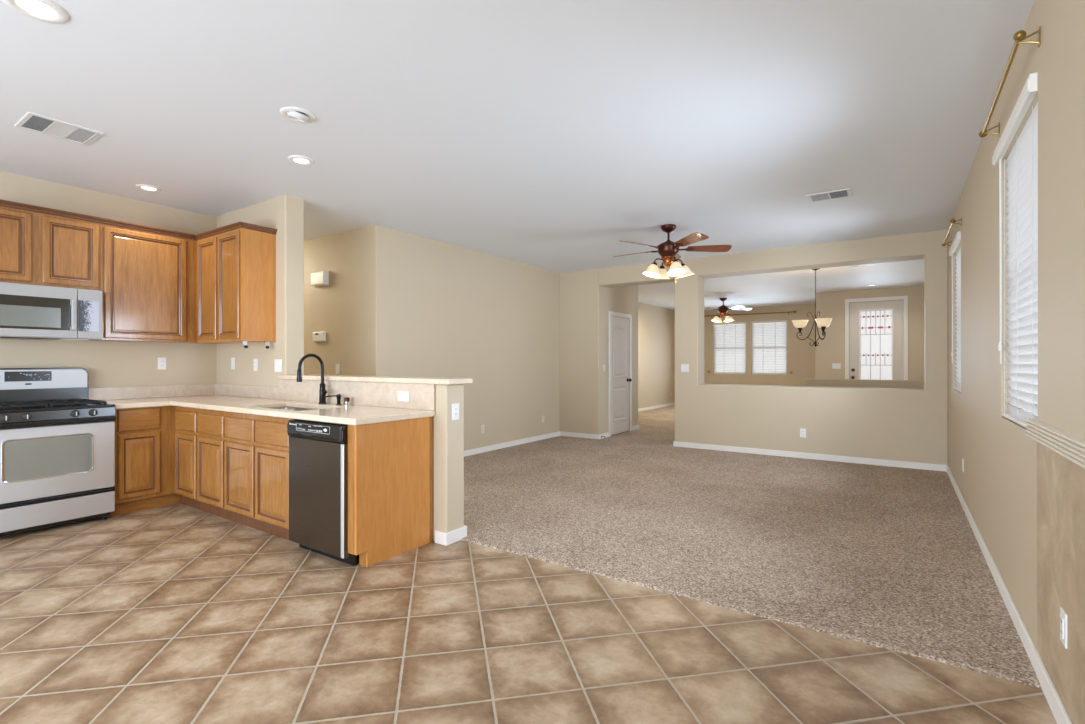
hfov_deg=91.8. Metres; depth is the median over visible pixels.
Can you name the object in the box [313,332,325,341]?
thermostat
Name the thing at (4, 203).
crown molding
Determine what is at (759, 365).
window blind
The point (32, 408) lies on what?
cooktop
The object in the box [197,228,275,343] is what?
upper cabinet
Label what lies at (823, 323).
chandelier
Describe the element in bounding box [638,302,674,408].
wall
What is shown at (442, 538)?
baseboard
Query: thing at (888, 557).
floor
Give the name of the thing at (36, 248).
upper cabinet
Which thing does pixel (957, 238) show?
window blind
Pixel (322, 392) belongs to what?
faucet
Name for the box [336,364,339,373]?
light switch
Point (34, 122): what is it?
ceiling vent
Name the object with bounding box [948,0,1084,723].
wall
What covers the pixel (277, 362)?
light switch
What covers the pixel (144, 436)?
base cabinet
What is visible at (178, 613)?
floor
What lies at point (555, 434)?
baseboard
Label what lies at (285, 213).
wall
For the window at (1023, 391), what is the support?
in the wall at (1025, 499)
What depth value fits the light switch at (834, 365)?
11.16 m
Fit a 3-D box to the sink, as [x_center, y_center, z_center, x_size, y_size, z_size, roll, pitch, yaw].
[-1.915,0.469,4.013,0.834,0.184,0.404,0,0,34]
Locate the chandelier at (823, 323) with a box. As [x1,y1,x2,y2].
[792,268,832,346]
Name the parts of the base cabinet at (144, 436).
drawer, door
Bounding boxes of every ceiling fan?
[613,224,731,282]
[704,298,751,324]
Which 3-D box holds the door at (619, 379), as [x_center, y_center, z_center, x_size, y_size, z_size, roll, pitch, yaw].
[1.353,0.195,9.089,0.116,2.088,0.900,0,0,34]
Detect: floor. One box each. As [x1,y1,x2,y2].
[0,502,1056,723]
[461,405,1041,688]
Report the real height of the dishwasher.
0.866 m
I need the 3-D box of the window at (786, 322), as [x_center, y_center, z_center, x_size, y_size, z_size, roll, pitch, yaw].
[6.185,-0.389,14.307,0.910,1.460,0.050,0,0,34]
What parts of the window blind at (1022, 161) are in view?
rail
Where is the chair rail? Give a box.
[1025,418,1084,468]
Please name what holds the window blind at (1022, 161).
attached to the wall at (1025, 499)
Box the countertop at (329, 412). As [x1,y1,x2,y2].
[100,395,434,424]
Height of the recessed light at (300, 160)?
0.010 m
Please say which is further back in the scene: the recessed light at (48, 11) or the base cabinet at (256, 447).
the base cabinet at (256, 447)
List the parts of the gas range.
knob, burner, knob, backguard panel, window trim, oven door, drawer, drawer pull, control panel, handle, knob, knob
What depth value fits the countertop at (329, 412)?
3.89 m
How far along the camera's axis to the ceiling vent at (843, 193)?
4.72 m
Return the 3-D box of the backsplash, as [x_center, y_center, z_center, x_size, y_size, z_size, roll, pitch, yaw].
[-2.349,0.245,4.105,3.178,0.182,1.042,0,0,34]
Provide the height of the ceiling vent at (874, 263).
0.008 m
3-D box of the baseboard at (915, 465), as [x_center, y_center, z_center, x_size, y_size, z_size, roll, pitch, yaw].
[3.346,1.208,6.970,3.207,0.085,0.344,0,0,34]
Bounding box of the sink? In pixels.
[271,407,312,410]
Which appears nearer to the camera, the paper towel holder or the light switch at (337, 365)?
the paper towel holder
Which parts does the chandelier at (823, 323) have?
lamp shade, scroll arm, scroll arm, lamp shade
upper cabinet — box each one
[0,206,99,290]
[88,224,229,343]
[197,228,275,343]
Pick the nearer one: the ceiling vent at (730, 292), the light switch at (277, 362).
the light switch at (277, 362)
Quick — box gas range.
[0,368,115,536]
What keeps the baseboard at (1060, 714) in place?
attached to the wall at (1025, 499)
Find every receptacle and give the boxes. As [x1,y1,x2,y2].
[454,407,457,416]
[1060,615,1063,638]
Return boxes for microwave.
[0,282,101,340]
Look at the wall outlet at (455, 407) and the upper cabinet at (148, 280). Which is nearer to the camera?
the wall outlet at (455, 407)
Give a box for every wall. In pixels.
[0,171,216,387]
[217,195,463,540]
[304,225,559,450]
[560,269,637,434]
[599,230,947,464]
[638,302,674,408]
[704,304,815,385]
[806,378,923,388]
[816,286,923,379]
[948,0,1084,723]
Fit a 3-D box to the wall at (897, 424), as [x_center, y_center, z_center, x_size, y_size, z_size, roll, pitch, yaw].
[2.836,-0.129,7.324,4.448,2.760,0.330,0,0,34]
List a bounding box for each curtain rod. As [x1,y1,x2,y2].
[704,311,795,317]
[942,218,961,245]
[979,26,1040,136]
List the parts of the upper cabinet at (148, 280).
door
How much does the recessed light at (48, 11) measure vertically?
0.010 m
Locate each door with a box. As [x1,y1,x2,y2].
[609,311,631,436]
[845,296,907,379]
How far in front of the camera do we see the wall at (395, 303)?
6.60 m
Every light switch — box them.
[231,358,234,368]
[274,359,281,371]
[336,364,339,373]
[681,364,688,371]
[832,363,840,368]
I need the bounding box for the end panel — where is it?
[348,417,432,566]
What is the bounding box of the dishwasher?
[287,419,358,565]
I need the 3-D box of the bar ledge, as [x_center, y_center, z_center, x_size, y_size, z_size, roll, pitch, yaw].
[-1.436,0.134,4.221,2.110,0.036,0.249,0,0,34]
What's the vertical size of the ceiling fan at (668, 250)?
0.634 m
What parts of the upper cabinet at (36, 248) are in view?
door, door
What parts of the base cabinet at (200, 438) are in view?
drawer, door, door, drawer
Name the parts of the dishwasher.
pocket pull, control panel, door, trim, edge trim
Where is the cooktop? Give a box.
[0,403,114,413]
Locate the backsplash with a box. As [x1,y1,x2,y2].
[89,379,435,410]
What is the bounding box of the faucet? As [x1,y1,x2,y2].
[296,354,326,403]
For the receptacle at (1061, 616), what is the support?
attached to the wall outlet at (1063, 615)
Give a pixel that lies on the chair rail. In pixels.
(1067, 445)
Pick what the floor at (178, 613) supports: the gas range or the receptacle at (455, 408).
the gas range
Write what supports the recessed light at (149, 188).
in the ceiling
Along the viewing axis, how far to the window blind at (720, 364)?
14.81 m
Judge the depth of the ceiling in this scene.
3.15 m
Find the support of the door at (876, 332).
in the wall at (830, 350)
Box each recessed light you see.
[2,0,68,23]
[135,184,160,191]
[280,107,315,122]
[288,155,313,164]
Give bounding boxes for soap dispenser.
[325,394,341,404]
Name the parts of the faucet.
spout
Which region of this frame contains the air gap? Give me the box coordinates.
[344,397,349,405]
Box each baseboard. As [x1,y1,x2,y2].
[435,525,466,545]
[464,402,674,456]
[673,441,946,471]
[947,465,1072,723]
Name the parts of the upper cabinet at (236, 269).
door, door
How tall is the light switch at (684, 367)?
0.115 m
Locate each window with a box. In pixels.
[752,322,786,374]
[1022,391,1037,415]
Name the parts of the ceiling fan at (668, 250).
blade, blade, lamp shade, lamp shade, lamp shade, lamp shade, blade, blade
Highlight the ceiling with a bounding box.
[0,0,1033,309]
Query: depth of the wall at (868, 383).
9.29 m
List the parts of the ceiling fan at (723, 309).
lamp shade, lamp shade, blade, blade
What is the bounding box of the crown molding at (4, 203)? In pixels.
[0,199,276,239]
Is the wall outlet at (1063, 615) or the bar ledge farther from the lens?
the bar ledge
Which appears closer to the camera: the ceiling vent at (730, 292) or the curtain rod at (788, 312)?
the ceiling vent at (730, 292)
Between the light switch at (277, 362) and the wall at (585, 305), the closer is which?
the light switch at (277, 362)
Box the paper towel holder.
[242,341,269,348]
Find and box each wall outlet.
[158,357,165,369]
[254,359,257,370]
[398,391,408,400]
[452,403,458,419]
[800,428,805,437]
[1060,607,1067,648]
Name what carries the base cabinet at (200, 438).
on the floor at (178, 613)
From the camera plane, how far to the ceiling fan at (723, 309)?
12.27 m
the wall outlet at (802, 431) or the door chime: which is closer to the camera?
the door chime
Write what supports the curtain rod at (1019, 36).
attached to the wall at (1025, 499)
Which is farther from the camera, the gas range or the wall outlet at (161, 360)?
the wall outlet at (161, 360)
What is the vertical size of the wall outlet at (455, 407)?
0.115 m
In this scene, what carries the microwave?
attached to the upper cabinet at (36, 248)
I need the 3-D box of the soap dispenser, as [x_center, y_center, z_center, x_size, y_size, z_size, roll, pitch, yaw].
[-1.653,0.295,4.149,0.134,0.083,0.039,0,0,8]
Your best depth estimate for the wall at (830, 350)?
11.09 m
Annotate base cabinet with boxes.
[110,406,181,515]
[175,406,232,520]
[224,412,298,543]
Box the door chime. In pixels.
[311,271,328,286]
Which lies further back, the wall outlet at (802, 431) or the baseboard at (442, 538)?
the wall outlet at (802, 431)
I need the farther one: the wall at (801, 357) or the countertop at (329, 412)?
the wall at (801, 357)
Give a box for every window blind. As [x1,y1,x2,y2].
[713,322,745,373]
[751,320,786,374]
[949,231,960,391]
[992,73,1037,426]
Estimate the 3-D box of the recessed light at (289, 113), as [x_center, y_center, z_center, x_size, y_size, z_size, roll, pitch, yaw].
[-1.482,-1.491,3.184,0.196,0.069,0.196,0,0,34]
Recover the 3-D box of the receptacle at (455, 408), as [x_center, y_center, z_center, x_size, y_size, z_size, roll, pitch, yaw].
[-0.602,0.346,3.656,0.004,0.068,0.034,0,0,34]
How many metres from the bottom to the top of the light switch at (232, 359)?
0.115 m
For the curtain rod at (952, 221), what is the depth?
4.91 m
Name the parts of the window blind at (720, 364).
rail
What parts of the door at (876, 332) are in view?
glass pane, glass frame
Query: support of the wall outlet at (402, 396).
attached to the backsplash
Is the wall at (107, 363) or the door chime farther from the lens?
the door chime
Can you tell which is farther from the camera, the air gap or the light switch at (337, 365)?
the light switch at (337, 365)
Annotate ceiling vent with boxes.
[14,112,103,145]
[712,291,734,294]
[807,188,851,202]
[849,263,874,266]
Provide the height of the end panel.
0.872 m
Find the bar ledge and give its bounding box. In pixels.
[277,375,472,384]
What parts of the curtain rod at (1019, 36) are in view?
rod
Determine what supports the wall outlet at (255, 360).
attached to the wall at (285, 213)
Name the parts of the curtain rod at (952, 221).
rod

